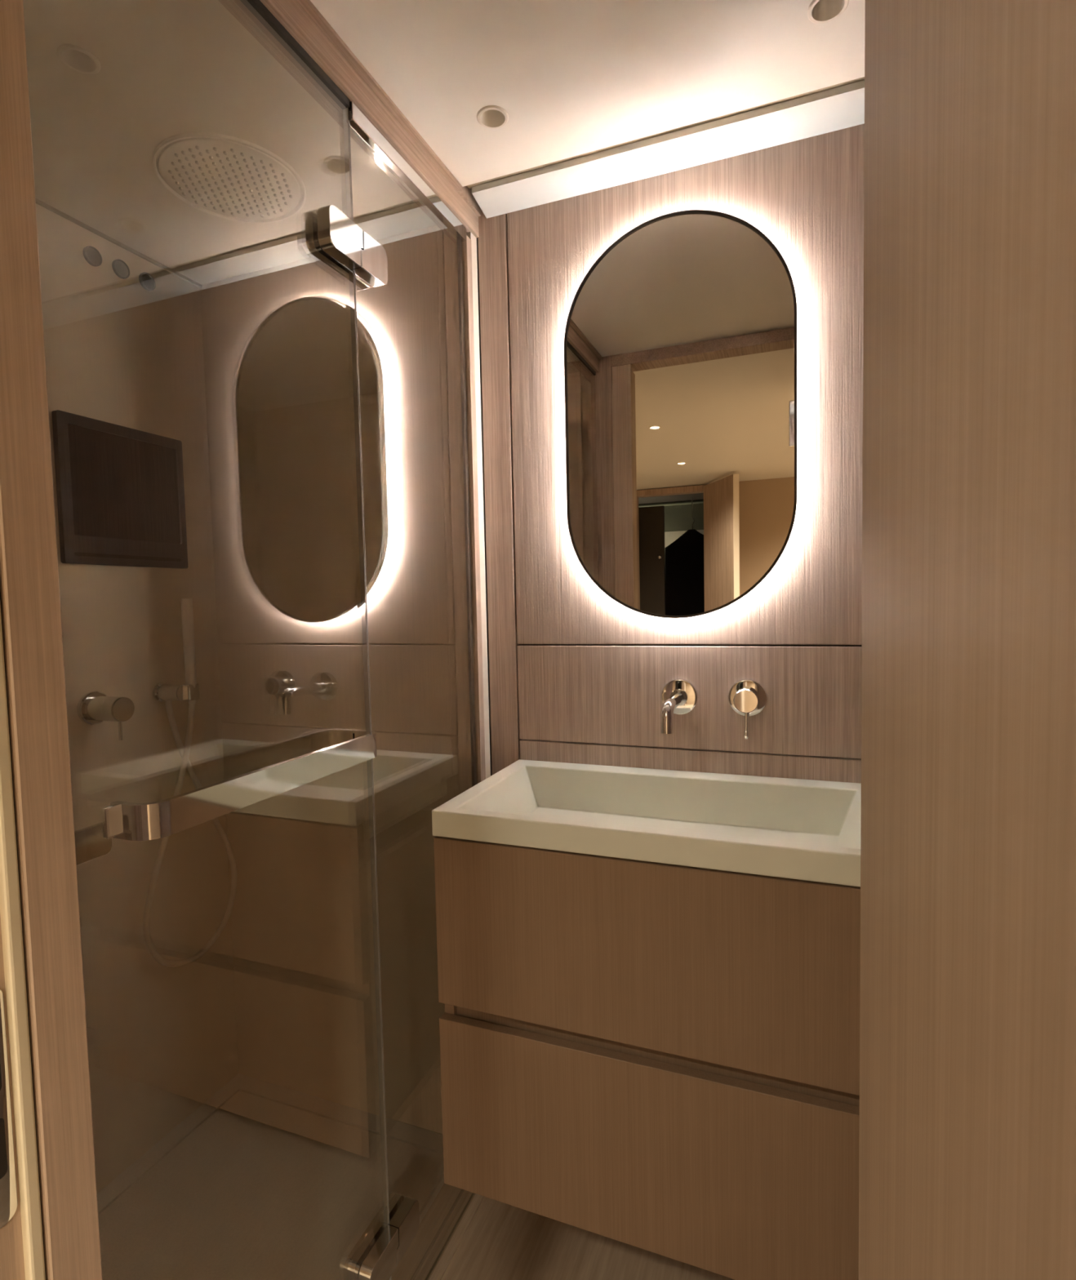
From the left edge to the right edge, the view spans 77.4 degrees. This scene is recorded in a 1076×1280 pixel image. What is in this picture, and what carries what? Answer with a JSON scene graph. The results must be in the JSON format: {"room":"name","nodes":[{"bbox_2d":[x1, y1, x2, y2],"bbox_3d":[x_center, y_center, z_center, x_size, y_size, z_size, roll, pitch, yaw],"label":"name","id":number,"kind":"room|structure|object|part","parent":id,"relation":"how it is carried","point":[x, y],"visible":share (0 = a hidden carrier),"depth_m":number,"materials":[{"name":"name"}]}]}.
{"room":"bathroom","nodes":[
{"label":"bathroom","id":0,"kind":"room"},
{"bbox_2d":[35,204,238,1193],"bbox_3d":[-1.082,0.183,1.264,0.060,2.250,1.150,0,3,21],"label":"wall","id":1,"kind":"structure","parent":0,"point":[162,1040],"depth_m":1.57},
{"bbox_2d":[82,245,102,266],"bbox_3d":[-0.969,-0.835,1.462,0.008,0.039,0.039,0,3,21],"label":"air vent","id":2,"kind":"object","parent":1,"relation":"in","point":[92,256],"visible":1,"depth_m":1.46,"materials":[{"name":"grey metal"}]},
{"bbox_2d":[76,691,134,740],"bbox_3d":[-0.927,0.163,1.450,0.094,0.102,0.072,0,3,21],"label":"shower mixer","id":3,"kind":"object","parent":1,"relation":"attached to","point":[94,708],"visible":1,"depth_m":1.43,"materials":[{"name":"silver metal"}]},
{"bbox_3d":[-0.966,0.148,1.464,0.011,0.072,0.072,0,3,21],"label":"wall plate","id":4,"kind":"part","parent":3,"relation":"part of","materials":[{"name":"silver metal"}]},
{"bbox_3d":[-0.896,0.193,1.440,0.007,0.042,0.007,0,3,21],"label":"lever","id":5,"kind":"part","parent":3,"relation":"part of","materials":[{"name":"silver metal"}]},
{"bbox_2d":[35,198,202,288],"bbox_3d":[-1.074,-0.875,1.193,0.006,0.007,1.150,0,3,21],"label":"trim","id":6,"kind":"structure","parent":1,"relation":"attached to","point":[39,202],"depth_m":1.51,"materials":[{"name":"beige"}]},
{"bbox_2d":[51,409,187,568],"bbox_3d":[-0.938,-0.326,1.532,0.015,0.314,0.302,0,3,21],"label":"television","id":7,"kind":"object","parent":1,"relation":"attached to","point":[120,490],"visible":1,"depth_m":1.51,"materials":[{"name":"black glass"}]},
{"bbox_2d":[111,259,129,279],"bbox_3d":[-0.945,-0.841,1.523,0.008,0.039,0.039,0,3,21],"label":"air vent","id":8,"kind":"object","parent":1,"relation":"in","point":[120,268],"visible":1,"depth_m":1.52,"materials":[{"name":"grey"}]},
{"bbox_2d":[138,272,155,291],"bbox_3d":[-0.921,-0.845,1.585,0.008,0.039,0.039,0,3,21],"label":"air vent","id":9,"kind":"object","parent":1,"relation":"in","point":[146,280],"visible":1,"depth_m":1.58,"materials":[{"name":"grey"}]},
{"bbox_2d":[142,598,236,966],"bbox_3d":[-0.853,0.348,1.648,0.090,0.897,0.272,0,3,21],"label":"shower","id":10,"kind":"object","parent":1,"relation":"attached to","point":[166,692],"visible":0.92,"depth_m":1.60,"materials":[{"name":"silver metal"}]},
{"bbox_2d":[22,0,436,284],"bbox_3d":[-0.750,-0.909,1.076,0.796,0.060,1.170,0,3,21],"label":"ceiling","id":11,"kind":"structure","parent":0,"point":[169,68],"depth_m":1.16,"materials":[{"name":"beige paint"}]},
{"bbox_2d":[57,44,101,74],"bbox_3d":[-0.693,-0.893,1.013,0.055,0.038,0.055,0,3,21],"label":"recessed light","id":12,"kind":"object","parent":11,"relation":"in","point":[77,58],"visible":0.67,"depth_m":1.02,"materials":[{"name":"beige"}]},
{"bbox_2d":[151,132,306,223],"bbox_3d":[-0.596,-0.891,1.311,0.272,0.010,0.272,0,3,21],"label":"shower head","id":13,"kind":"object","parent":11,"relation":"attached to","point":[230,178],"visible":1,"depth_m":1.29},
{"bbox_2d":[217,0,480,243],"bbox_3d":[-0.357,-0.880,0.914,0.072,0.100,1.150,0,3,21],"label":"lintel","id":14,"kind":"object","parent":11,"relation":"attached to","point":[301,19],"visible":0.72,"depth_m":1.04,"materials":[{"name":"brown wood"}]},
{"bbox_2d":[97,1073,735,1279],"bbox_3d":[-0.019,1.276,0.719,2.356,0.082,1.570,0,3,21],"label":"floor","id":15,"kind":"structure","parent":0,"point":[262,1180],"depth_m":1.43,"materials":[{"name":"beige tile"}]},
{"bbox_2d":[409,1188,484,1279],"bbox_3d":[-0.277,1.216,1.100,0.050,0.010,1.000,0,3,21],"label":"threshold","id":16,"kind":"object","parent":15,"relation":"on","point":[433,1265],"depth_m":1.35,"materials":[{"name":"brown wood"}]},
{"bbox_2d":[74,0,419,1279],"bbox_3d":[-0.363,0.198,0.872,0.108,2.045,0.613,0,3,21],"label":"glass shower door","id":17,"kind":"structure","parent":16,"relation":"on","point":[331,237],"depth_m":0.99,"materials":[{"name":"clear glass"}]},
{"bbox_3d":[-0.489,0.218,0.689,0.006,0.034,0.103,0,3,21],"label":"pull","id":18,"kind":"part","parent":17,"relation":"part of","materials":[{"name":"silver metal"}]},
{"bbox_3d":[-0.312,-0.606,1.051,0.021,0.060,0.146,0,3,21],"label":"hinge plate","id":19,"kind":"part","parent":17,"relation":"part of","materials":[{"name":"silver metal"}]},
{"bbox_3d":[-0.296,-0.604,1.010,0.022,0.060,0.081,0,3,21],"label":"hinge plate","id":20,"kind":"part","parent":17,"relation":"part of","materials":[{"name":"silver metal"}]},
{"bbox_3d":[-0.270,-0.609,1.075,0.022,0.060,0.071,0,3,21],"label":"hinge plate","id":21,"kind":"part","parent":17,"relation":"part of","materials":[{"name":"silver metal"}]},
{"bbox_3d":[-0.276,1.024,1.143,0.021,0.060,0.146,0,3,21],"label":"hinge plate","id":22,"kind":"part","parent":17,"relation":"part of","materials":[{"name":"silver metal"}]},
{"bbox_3d":[-0.260,1.026,1.102,0.022,0.060,0.081,0,3,21],"label":"hinge plate","id":23,"kind":"part","parent":17,"relation":"part of","materials":[{"name":"silver metal"}]},
{"bbox_3d":[-0.234,1.022,1.167,0.022,0.060,0.071,0,3,21],"label":"hinge plate","id":24,"kind":"part","parent":17,"relation":"part of","materials":[{"name":"silver metal"}]},
{"bbox_2d":[342,100,466,1279],"bbox_3d":[-0.205,0.172,1.281,0.020,2.047,0.386,0,3,21],"label":"fixed glass panel","id":25,"kind":"object","parent":16,"relation":"on","point":[359,124],"visible":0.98,"depth_m":1.14,"materials":[{"name":"clear glass"}]},
{"bbox_2d":[457,231,490,786],"bbox_3d":[-0.129,0.140,1.476,0.018,2.110,0.062,0,3,21],"label":"vertical trim strip","id":26,"kind":"object","parent":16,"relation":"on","point":[467,264],"visible":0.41,"depth_m":1.44,"materials":[{"name":"silver metal"}]},
{"bbox_2d":[200,124,864,1134],"bbox_3d":[0.235,0.106,1.415,2.386,2.170,0.090,0,3,21],"label":"wall","id":27,"kind":"structure","parent":0,"point":[277,344],"depth_m":1.53,"materials":[{"name":"brown wood"}]},
{"bbox_3d":[-0.074,0.113,1.497,0.067,2.158,0.020,0,3,21],"label":"panel","id":28,"kind":"part","parent":27,"relation":"part of","materials":[{"name":"brown wood"}]},
{"bbox_2d":[433,835,860,1279],"bbox_3d":[0.227,0.626,1.199,0.706,0.616,0.380,0,3,21],"label":"vanity cabinet","id":29,"kind":"object","parent":27,"relation":"attached to","point":[662,1059],"visible":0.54,"depth_m":1.01,"materials":[{"name":"brown wood"}]},
{"bbox_2d":[431,759,861,886],"bbox_3d":[0.220,0.322,1.180,0.708,0.095,0.381,0,3,21],"label":"washbasin","id":30,"kind":"object","parent":29,"relation":"in","point":[787,828],"visible":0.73,"depth_m":1.22,"materials":[{"name":"beige"}]},
{"bbox_3d":[0.159,0.476,1.022,0.706,0.287,0.019,0,3,21],"label":"drawer","id":31,"kind":"part","parent":29,"relation":"part of","materials":[{"name":"brown wood"}]},
{"bbox_3d":[0.166,0.796,1.040,0.706,0.297,0.019,0,3,21],"label":"drawer","id":32,"kind":"part","parent":29,"relation":"part of","materials":[{"name":"brown wood"}]},
{"bbox_2d":[466,76,864,218],"bbox_3d":[0.554,-0.919,1.122,1.478,0.045,0.099,0,3,21],"label":"trim","id":33,"kind":"structure","parent":27,"relation":"attached to","point":[840,106],"depth_m":1.24,"materials":[{"name":"beige"}]},
{"bbox_2d":[660,678,697,733],"bbox_3d":[0.257,0.123,1.275,0.073,0.082,0.156,0,3,21],"label":"spout","id":34,"kind":"object","parent":27,"relation":"attached to","point":[679,696],"visible":1,"depth_m":1.33,"materials":[{"name":"silver metal"}]},
{"bbox_3d":[0.283,0.114,1.343,0.073,0.073,0.010,0,3,21],"label":"wall plate","id":35,"kind":"part","parent":34,"relation":"part of","materials":[{"name":"silver metal"}]},
{"bbox_2d":[564,209,797,618],"bbox_3d":[0.267,-0.423,1.300,0.439,0.762,0.036,0,3,21],"label":"wall mirror","id":36,"kind":"object","parent":27,"relation":"attached to","point":[681,338],"visible":1,"depth_m":1.28,"materials":[{"name":"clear mirror"}]},
{"bbox_3d":[0.288,0.115,1.357,0.706,0.208,0.020,0,3,21],"label":"panel","id":37,"kind":"part","parent":27,"relation":"part of","materials":[{"name":"brown wood"}]},
{"bbox_3d":[0.301,0.705,1.390,0.706,0.971,0.020,0,3,21],"label":"panel","id":38,"kind":"part","parent":27,"relation":"part of","materials":[{"name":"brown wood"}]},
{"bbox_2d":[728,679,767,738],"bbox_3d":[0.397,0.131,1.277,0.073,0.109,0.052,0,3,21],"label":"mixer","id":39,"kind":"object","parent":27,"relation":"attached to","point":[747,698],"visible":1,"depth_m":1.28,"materials":[{"name":"silver metal"}]},
{"bbox_3d":[0.392,0.159,1.265,0.006,0.054,0.011,0,3,21],"label":"lever","id":40,"kind":"part","parent":39,"relation":"part of","materials":[{"name":"silver metal"}]},
{"bbox_3d":[0.404,0.112,1.296,0.073,0.073,0.010,0,3,21],"label":"wall plate","id":41,"kind":"part","parent":39,"relation":"part of","materials":[{"name":"silver metal"}]},
{"bbox_2d":[310,0,865,186],"bbox_3d":[0.392,-0.911,0.635,1.528,0.060,0.934,0,3,21],"label":"ceiling","id":42,"kind":"structure","parent":0,"point":[571,78],"depth_m":1.04,"materials":[{"name":"white paint"}]},
{"bbox_2d":[476,105,508,128],"bbox_3d":[-0.079,-0.917,1.155,0.055,0.038,0.055,0,3,21],"label":"recessed light","id":43,"kind":"object","parent":42,"relation":"in","point":[491,117],"visible":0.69,"depth_m":1.17,"materials":[{"name":"beige"}]},
{"bbox_2d":[807,0,848,23],"bbox_3d":[0.411,-0.916,0.952,0.055,0.038,0.055,0,3,21],"label":"recessed light","id":44,"kind":"object","parent":42,"relation":"in","point":[819,11],"visible":1,"depth_m":0.97,"materials":[{"name":"beige"}]},
{"bbox_3d":[0.196,0.173,0.231,1.541,2.170,0.150,0,3,21],"label":"wall","id":45,"kind":"structure","parent":0,"visible":0},
{"bbox_2d":[0,0,102,1279],"bbox_3d":[-0.413,0.221,0.492,0.066,2.072,0.111,0,3,21],"label":"door frame","id":46,"kind":"structure","parent":45,"relation":"attached to","point":[49,1219],"depth_m":0.50,"materials":[{"name":"brown wood"}]},
{"bbox_3d":[-0.392,0.337,0.478,0.003,0.176,0.029,0,3,21],"label":"strike plate","id":47,"kind":"part","parent":46,"relation":"part of","materials":[{"name":"silver metal"}]},
{"bbox_2d":[858,0,1075,1279],"bbox_3d":[0.035,0.244,0.032,0.098,2.042,0.656,0,3,21],"label":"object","id":48,"kind":"structure","parent":45,"relation":"in","point":[967,1139],"depth_m":0.12,"materials":[{"name":"brown wood"}]}
]}

